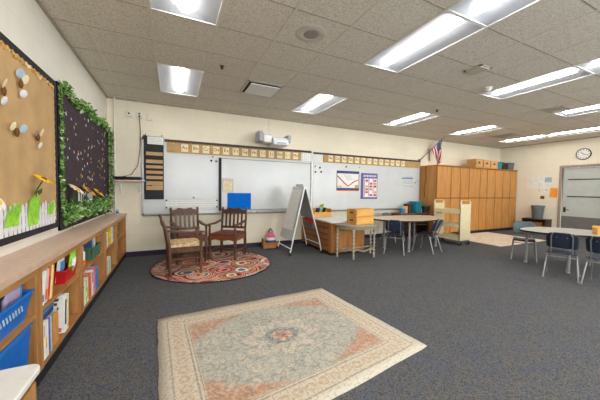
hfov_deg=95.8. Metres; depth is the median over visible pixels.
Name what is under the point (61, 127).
ivy garland
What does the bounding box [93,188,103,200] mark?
paper flower
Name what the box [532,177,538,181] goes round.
notice
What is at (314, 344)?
area rug
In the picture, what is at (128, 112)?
outlet
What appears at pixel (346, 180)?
poster
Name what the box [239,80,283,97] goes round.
ceiling vent
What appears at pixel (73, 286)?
bookcase
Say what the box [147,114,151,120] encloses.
outlet
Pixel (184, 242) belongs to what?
seat cushion
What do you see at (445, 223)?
shelf
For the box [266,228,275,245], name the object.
bag
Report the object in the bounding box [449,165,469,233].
tall cabinet
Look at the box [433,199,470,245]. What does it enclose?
cart
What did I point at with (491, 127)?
ceiling light
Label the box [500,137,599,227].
wall
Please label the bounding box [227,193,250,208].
paper
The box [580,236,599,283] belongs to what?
chair
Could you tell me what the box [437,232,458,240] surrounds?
shelf
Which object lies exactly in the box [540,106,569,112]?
ceiling vent
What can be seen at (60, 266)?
packet
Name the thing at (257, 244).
baseboard
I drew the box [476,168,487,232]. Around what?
tall cabinet
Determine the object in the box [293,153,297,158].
card
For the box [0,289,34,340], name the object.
basket
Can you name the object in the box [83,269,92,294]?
book
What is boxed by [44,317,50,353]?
book
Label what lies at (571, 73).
ceiling light
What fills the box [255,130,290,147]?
projector
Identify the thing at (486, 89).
sensor
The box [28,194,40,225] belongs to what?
grass
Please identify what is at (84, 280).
book
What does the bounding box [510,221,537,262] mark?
chair
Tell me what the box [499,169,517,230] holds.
tall cabinet
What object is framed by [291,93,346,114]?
ceiling light
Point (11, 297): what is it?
book
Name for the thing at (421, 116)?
ceiling light
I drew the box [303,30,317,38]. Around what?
grille
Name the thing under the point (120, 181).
corner shelf
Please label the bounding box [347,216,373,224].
drawer box
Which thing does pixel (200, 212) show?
marker tray
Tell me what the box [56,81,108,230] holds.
bulletin board
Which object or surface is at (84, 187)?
paper flower
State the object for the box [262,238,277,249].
crate
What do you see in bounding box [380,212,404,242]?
chair
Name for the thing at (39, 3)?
trim
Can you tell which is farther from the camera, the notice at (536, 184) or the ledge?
the notice at (536, 184)
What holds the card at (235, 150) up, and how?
attached to the whiteboard at (186, 176)
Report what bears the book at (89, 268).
on the bookcase at (100, 259)
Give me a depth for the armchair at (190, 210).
5.12 m
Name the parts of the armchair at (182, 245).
post, post, arm, seat frame, arm, leg, leg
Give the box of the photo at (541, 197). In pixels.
[539,195,545,199]
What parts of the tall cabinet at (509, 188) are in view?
door, door, door, door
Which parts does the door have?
kick panel, panel, groove rail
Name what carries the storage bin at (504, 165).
on the tall cabinet at (509, 188)
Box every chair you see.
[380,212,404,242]
[383,220,404,255]
[412,220,442,254]
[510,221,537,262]
[541,232,580,283]
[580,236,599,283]
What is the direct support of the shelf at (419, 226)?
on the floor
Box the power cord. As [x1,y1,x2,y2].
[124,116,140,176]
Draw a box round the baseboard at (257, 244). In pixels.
[125,233,389,256]
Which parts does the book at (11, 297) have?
frame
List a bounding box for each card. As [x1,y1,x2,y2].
[181,144,187,151]
[192,145,198,152]
[203,146,208,153]
[213,147,218,153]
[223,147,228,154]
[233,148,238,155]
[242,149,247,155]
[251,149,256,156]
[260,150,265,156]
[269,151,273,157]
[277,151,281,157]
[285,152,289,158]
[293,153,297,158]
[328,155,332,161]
[335,156,339,161]
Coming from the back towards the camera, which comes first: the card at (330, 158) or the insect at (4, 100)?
the card at (330, 158)
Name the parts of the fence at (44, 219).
rail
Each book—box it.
[1,285,21,311]
[42,271,46,304]
[43,319,48,354]
[43,321,45,359]
[44,268,48,302]
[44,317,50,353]
[45,323,47,357]
[47,266,51,300]
[47,315,51,350]
[49,265,53,298]
[51,264,54,297]
[52,293,66,333]
[67,293,68,328]
[83,240,90,254]
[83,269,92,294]
[83,273,89,299]
[84,277,88,301]
[84,280,85,304]
[85,272,91,296]
[86,267,95,290]
[90,265,97,288]
[106,227,110,243]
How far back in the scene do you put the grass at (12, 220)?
1.95 m
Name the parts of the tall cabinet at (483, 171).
door, door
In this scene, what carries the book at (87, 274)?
on the bookcase at (100, 259)
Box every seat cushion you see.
[170,238,198,247]
[172,233,204,238]
[210,230,243,236]
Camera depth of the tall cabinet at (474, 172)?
8.70 m
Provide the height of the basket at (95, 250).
0.139 m
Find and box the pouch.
[304,213,315,223]
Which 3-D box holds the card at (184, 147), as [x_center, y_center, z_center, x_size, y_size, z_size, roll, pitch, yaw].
[-2.348,-1.056,5.522,0.132,0.155,0.005,0,2,-25]
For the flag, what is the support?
attached to the wall at (143, 233)
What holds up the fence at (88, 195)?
attached to the bulletin board at (73, 172)
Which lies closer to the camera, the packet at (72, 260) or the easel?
the packet at (72, 260)
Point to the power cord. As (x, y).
(139, 116)
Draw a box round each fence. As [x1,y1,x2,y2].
[0,200,55,238]
[78,191,91,201]
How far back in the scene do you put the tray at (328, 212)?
6.39 m
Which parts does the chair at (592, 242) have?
leg, leg, backrest, seat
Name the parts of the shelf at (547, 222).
panel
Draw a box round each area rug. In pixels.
[157,288,426,399]
[469,232,545,246]
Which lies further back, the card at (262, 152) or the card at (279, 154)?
the card at (279, 154)
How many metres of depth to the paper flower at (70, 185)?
3.07 m
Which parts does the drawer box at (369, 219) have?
panel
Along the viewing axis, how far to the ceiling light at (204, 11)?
2.52 m
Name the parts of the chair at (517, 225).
seat, backrest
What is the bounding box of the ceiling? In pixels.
[40,0,599,147]
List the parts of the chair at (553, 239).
leg, seat, backrest, leg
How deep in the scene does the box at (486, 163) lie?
8.97 m
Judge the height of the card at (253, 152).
0.155 m
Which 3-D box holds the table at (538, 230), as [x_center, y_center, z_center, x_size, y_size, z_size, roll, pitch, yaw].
[4.969,0.902,4.717,1.359,0.655,1.644,0,2,-25]
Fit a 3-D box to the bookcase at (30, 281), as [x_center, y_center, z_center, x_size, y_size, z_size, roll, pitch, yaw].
[-1.724,0.859,1.465,0.273,0.815,0.635,0,2,-25]
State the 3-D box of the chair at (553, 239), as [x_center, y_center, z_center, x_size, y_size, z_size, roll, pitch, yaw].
[4.192,0.866,4.333,0.545,0.736,0.430,-1,3,-42]
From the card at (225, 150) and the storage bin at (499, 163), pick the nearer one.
the card at (225, 150)
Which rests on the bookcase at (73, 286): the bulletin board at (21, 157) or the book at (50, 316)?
the book at (50, 316)
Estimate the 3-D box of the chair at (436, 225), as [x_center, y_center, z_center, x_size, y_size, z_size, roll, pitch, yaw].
[2.862,0.780,6.050,0.430,0.736,0.545,-1,3,-40]
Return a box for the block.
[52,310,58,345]
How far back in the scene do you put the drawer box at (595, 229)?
4.58 m
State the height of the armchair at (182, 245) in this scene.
0.907 m
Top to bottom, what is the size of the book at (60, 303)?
0.318 m
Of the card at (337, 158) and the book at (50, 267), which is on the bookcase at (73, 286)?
the book at (50, 267)
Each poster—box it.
[336,170,358,190]
[360,173,377,198]
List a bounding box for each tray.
[143,211,285,215]
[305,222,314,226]
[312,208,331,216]
[332,208,401,210]
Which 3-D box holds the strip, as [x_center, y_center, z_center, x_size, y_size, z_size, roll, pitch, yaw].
[0.293,-0.468,6.821,0.025,1.500,0.036,0,2,-25]
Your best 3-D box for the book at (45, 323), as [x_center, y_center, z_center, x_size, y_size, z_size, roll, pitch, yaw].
[-1.893,0.999,1.885,0.201,0.245,0.030,0,2,-25]
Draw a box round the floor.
[36,230,599,399]
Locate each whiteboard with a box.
[142,138,311,215]
[219,158,310,210]
[312,152,420,210]
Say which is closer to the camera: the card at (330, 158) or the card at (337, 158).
the card at (330, 158)
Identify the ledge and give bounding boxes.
[0,213,126,290]
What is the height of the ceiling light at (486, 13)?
0.096 m
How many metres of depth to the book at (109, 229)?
3.95 m
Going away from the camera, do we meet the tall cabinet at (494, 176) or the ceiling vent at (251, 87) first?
the ceiling vent at (251, 87)
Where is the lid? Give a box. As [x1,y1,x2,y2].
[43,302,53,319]
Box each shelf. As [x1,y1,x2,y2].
[114,180,144,193]
[390,212,429,237]
[434,220,458,227]
[435,208,459,213]
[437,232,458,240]
[521,217,551,234]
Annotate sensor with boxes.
[483,86,492,91]
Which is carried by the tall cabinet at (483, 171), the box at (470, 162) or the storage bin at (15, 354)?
the box at (470, 162)
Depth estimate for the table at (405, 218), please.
6.32 m
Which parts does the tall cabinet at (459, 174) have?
door, door, door, door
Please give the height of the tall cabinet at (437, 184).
2.127 m
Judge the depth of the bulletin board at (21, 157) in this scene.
2.18 m
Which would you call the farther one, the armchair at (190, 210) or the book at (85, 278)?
the armchair at (190, 210)
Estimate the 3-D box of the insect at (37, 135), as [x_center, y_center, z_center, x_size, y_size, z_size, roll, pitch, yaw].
[-2.237,-0.531,2.322,0.038,0.181,0.170,0,2,-25]
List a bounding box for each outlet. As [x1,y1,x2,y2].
[126,110,131,116]
[137,112,141,118]
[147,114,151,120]
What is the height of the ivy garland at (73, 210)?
0.362 m
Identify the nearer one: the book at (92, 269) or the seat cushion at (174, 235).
the book at (92, 269)
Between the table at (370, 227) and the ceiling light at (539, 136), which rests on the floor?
the table at (370, 227)
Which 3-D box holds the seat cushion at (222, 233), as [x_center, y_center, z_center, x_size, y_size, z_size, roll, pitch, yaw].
[-1.412,0.642,5.318,0.500,0.062,0.500,1,2,10]
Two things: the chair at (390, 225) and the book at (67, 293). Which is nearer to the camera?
the book at (67, 293)
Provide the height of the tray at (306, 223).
0.075 m
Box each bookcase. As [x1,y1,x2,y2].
[0,269,40,388]
[38,243,82,385]
[80,228,105,321]
[105,221,116,286]
[116,216,125,269]
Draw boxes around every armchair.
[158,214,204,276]
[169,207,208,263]
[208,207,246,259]
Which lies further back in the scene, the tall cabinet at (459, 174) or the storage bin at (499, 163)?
the storage bin at (499, 163)
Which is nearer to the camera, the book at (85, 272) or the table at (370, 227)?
the book at (85, 272)
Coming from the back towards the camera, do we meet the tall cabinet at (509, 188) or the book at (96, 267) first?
the tall cabinet at (509, 188)
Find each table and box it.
[0,364,39,399]
[334,223,377,259]
[374,215,438,251]
[520,227,599,272]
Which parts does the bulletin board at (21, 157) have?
gold trim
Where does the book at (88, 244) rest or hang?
in the basket at (95, 250)
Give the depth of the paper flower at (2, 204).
1.70 m
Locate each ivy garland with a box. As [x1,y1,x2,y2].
[57,78,67,218]
[62,81,110,134]
[62,194,114,227]
[108,131,114,196]
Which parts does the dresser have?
drawer, drawer, drawer, drawer, drawer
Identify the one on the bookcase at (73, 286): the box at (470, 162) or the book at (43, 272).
the book at (43, 272)
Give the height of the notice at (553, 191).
0.308 m
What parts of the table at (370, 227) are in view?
turned leg, turned leg, turned leg, turned leg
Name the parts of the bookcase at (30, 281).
rail, shelf, panel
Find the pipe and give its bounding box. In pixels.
[113,97,115,212]
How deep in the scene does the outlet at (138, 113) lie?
5.16 m
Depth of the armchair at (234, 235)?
5.34 m
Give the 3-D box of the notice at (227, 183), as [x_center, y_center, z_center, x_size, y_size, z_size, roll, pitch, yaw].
[-1.571,-0.322,5.909,0.236,0.300,0.006,0,2,-25]
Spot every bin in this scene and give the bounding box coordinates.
[0,323,32,369]
[53,262,77,284]
[498,162,502,168]
[502,162,507,169]
[507,163,514,169]
[531,205,544,218]
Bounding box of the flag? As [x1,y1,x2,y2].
[418,137,443,163]
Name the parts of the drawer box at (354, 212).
panel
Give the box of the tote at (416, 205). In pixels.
[409,201,421,212]
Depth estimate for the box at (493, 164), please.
9.15 m
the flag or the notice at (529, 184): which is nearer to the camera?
the flag
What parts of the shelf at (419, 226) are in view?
panel, panel, panel, shelf, panel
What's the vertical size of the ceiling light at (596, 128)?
0.096 m
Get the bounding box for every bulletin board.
[0,32,58,246]
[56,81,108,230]
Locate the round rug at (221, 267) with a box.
[150,251,269,283]
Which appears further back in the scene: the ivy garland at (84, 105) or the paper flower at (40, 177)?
the ivy garland at (84, 105)
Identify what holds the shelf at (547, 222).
on the floor
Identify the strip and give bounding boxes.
[311,151,312,206]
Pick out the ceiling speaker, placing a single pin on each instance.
(307, 33)
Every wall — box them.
[0,0,107,256]
[107,98,500,251]
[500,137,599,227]
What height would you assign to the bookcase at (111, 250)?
0.815 m
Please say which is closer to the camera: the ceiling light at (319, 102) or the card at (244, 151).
the ceiling light at (319, 102)
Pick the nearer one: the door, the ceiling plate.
the ceiling plate
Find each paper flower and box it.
[0,198,6,211]
[33,174,52,195]
[68,184,84,201]
[82,185,95,205]
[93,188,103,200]
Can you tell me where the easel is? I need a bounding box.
[276,184,322,255]
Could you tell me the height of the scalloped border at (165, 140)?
0.055 m
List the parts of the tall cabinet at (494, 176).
door, door, door, door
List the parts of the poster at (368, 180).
panel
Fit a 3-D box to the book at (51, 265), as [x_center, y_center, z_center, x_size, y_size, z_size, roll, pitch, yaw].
[-1.941,0.608,1.969,0.210,0.245,0.087,0,2,-25]
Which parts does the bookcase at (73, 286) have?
panel, rail, shelf, panel, panel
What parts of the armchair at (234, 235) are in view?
leg, arm, post, seat frame, rail, rail, leg, arm, post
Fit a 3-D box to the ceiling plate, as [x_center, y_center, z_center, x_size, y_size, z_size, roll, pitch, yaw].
[2.397,-1.751,3.657,0.240,0.020,0.240,0,2,-25]
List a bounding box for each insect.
[1,78,7,104]
[10,122,27,136]
[16,68,28,97]
[35,129,43,148]
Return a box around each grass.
[5,202,21,227]
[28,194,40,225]
[47,201,55,214]
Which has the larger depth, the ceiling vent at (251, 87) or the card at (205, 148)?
the card at (205, 148)
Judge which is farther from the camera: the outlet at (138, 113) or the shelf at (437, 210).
the shelf at (437, 210)
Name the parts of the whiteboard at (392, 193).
dotted strip, paper strip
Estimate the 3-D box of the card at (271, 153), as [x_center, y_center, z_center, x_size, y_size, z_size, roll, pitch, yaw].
[-0.667,-1.064,6.314,0.132,0.155,0.005,0,2,-25]
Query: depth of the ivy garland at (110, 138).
4.96 m
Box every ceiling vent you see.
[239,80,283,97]
[489,133,519,137]
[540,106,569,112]
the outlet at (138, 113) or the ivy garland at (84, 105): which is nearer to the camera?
the ivy garland at (84, 105)
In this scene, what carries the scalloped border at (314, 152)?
attached to the whiteboard at (392, 193)
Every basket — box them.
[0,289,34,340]
[83,242,101,259]
[422,205,429,212]
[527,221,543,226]
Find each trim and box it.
[35,0,599,148]
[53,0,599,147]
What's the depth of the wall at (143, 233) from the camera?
5.92 m
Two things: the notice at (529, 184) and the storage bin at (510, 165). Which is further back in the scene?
the storage bin at (510, 165)
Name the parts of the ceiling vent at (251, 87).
drop panel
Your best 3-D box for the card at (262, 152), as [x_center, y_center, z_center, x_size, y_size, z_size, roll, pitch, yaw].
[-0.854,-1.063,6.226,0.132,0.155,0.005,0,2,-25]
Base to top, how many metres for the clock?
0.344 m
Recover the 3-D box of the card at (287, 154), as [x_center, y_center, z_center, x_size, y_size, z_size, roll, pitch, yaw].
[-0.294,-1.066,6.490,0.132,0.155,0.005,0,2,-25]
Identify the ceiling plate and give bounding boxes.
[463,64,491,74]
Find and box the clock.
[576,148,591,159]
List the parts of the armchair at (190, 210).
post, leg, rail, post, arm, leg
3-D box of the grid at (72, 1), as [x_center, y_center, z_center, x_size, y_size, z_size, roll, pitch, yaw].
[3.912,-1.743,3.525,12.256,0.024,8.971,0,2,-25]
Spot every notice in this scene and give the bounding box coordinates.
[222,178,232,191]
[527,182,533,186]
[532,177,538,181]
[535,183,542,186]
[543,183,550,187]
[545,177,551,181]
[549,188,557,196]
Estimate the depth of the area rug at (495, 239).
7.68 m
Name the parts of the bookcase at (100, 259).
panel, rail, shelf, panel, panel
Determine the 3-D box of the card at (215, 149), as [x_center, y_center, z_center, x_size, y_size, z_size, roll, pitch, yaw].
[-1.788,-1.059,5.786,0.132,0.155,0.005,0,2,-25]
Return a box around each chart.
[143,133,163,198]
[166,199,217,208]
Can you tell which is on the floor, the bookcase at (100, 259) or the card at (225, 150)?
the bookcase at (100, 259)
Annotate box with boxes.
[347,208,373,216]
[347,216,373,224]
[467,159,482,167]
[483,160,490,167]
[490,161,497,168]
[592,225,599,234]
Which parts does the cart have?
panel, panel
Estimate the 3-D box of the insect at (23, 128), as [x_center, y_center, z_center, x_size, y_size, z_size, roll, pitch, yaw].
[-2.088,-0.520,2.006,0.038,0.108,0.219,0,2,-25]
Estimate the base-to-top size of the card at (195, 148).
0.155 m
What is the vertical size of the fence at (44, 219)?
0.230 m
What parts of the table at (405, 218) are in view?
leg, leg, leg, leg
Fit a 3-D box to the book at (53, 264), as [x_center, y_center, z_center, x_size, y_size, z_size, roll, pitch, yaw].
[-1.948,0.608,1.995,0.200,0.242,0.076,0,2,-25]
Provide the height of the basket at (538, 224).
0.150 m
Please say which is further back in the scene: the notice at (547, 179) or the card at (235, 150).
the notice at (547, 179)
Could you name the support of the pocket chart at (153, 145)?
attached to the whiteboard at (186, 176)
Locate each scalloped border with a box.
[164,139,310,152]
[314,152,420,161]
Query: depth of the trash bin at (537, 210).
8.88 m
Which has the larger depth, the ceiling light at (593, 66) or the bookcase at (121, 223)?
the bookcase at (121, 223)
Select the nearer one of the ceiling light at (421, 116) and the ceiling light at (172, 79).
the ceiling light at (172, 79)
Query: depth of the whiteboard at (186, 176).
5.64 m
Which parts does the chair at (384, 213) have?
backrest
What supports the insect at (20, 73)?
attached to the bulletin board at (21, 157)
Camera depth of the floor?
2.95 m
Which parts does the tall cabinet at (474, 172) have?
door, door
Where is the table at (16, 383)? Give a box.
[0,364,39,399]
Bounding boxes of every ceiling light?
[149,0,223,25]
[157,63,203,96]
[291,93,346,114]
[364,11,485,72]
[383,112,438,126]
[447,0,540,27]
[449,125,502,135]
[480,66,593,99]
[498,135,550,142]
[545,127,599,136]
[553,104,599,116]
[575,58,599,74]
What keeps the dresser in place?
on the floor
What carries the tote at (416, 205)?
on the shelf at (419, 226)
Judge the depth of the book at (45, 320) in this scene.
1.95 m
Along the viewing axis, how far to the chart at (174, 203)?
5.63 m
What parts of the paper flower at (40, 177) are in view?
stem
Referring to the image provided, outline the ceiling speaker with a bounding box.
[295,25,325,42]
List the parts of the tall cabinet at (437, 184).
door, door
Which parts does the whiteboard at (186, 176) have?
paper strip, dotted strip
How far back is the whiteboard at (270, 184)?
6.27 m
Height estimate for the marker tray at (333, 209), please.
0.042 m
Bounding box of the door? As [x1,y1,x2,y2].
[557,164,599,237]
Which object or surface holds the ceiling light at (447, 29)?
attached to the ceiling
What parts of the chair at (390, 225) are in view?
seat, backrest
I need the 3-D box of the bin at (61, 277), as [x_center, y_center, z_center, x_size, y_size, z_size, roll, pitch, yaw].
[-2.158,0.652,2.393,0.244,0.117,0.324,0,2,-25]
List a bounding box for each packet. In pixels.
[55,257,64,282]
[68,250,75,270]
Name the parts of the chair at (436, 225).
seat, backrest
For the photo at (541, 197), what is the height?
0.150 m
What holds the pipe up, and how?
attached to the wall at (143, 233)
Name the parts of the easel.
writing panel, leg, leg, chalk panel, leg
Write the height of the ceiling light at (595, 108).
0.096 m
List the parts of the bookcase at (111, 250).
panel, panel, panel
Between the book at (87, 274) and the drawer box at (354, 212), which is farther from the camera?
the drawer box at (354, 212)
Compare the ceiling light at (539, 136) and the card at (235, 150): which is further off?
the ceiling light at (539, 136)
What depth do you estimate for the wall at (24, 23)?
2.54 m
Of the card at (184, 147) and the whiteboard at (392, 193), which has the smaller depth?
the card at (184, 147)
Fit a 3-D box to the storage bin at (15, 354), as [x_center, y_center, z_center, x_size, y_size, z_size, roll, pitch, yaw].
[-1.718,0.968,1.475,0.240,0.345,0.496,0,2,-25]
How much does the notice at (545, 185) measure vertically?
0.150 m
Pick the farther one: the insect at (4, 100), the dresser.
the dresser
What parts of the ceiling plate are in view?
plate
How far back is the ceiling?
3.43 m
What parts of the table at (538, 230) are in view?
leg, leg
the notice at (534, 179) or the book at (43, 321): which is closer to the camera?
the book at (43, 321)
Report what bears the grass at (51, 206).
attached to the fence at (44, 219)
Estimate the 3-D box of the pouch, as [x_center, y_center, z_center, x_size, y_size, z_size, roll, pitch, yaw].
[0.206,0.365,5.929,0.065,0.262,0.586,0,2,-25]
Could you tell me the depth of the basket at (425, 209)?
8.05 m
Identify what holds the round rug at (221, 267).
on the floor
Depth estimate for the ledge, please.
2.09 m
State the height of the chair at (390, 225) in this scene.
0.736 m
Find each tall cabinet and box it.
[420,164,451,235]
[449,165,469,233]
[468,167,480,232]
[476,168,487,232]
[483,168,503,231]
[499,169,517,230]
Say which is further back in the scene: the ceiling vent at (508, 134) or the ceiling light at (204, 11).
the ceiling vent at (508, 134)
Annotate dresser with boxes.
[302,215,364,254]
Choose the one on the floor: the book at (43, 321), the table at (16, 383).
the table at (16, 383)
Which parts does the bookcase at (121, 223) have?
shelf, panel, panel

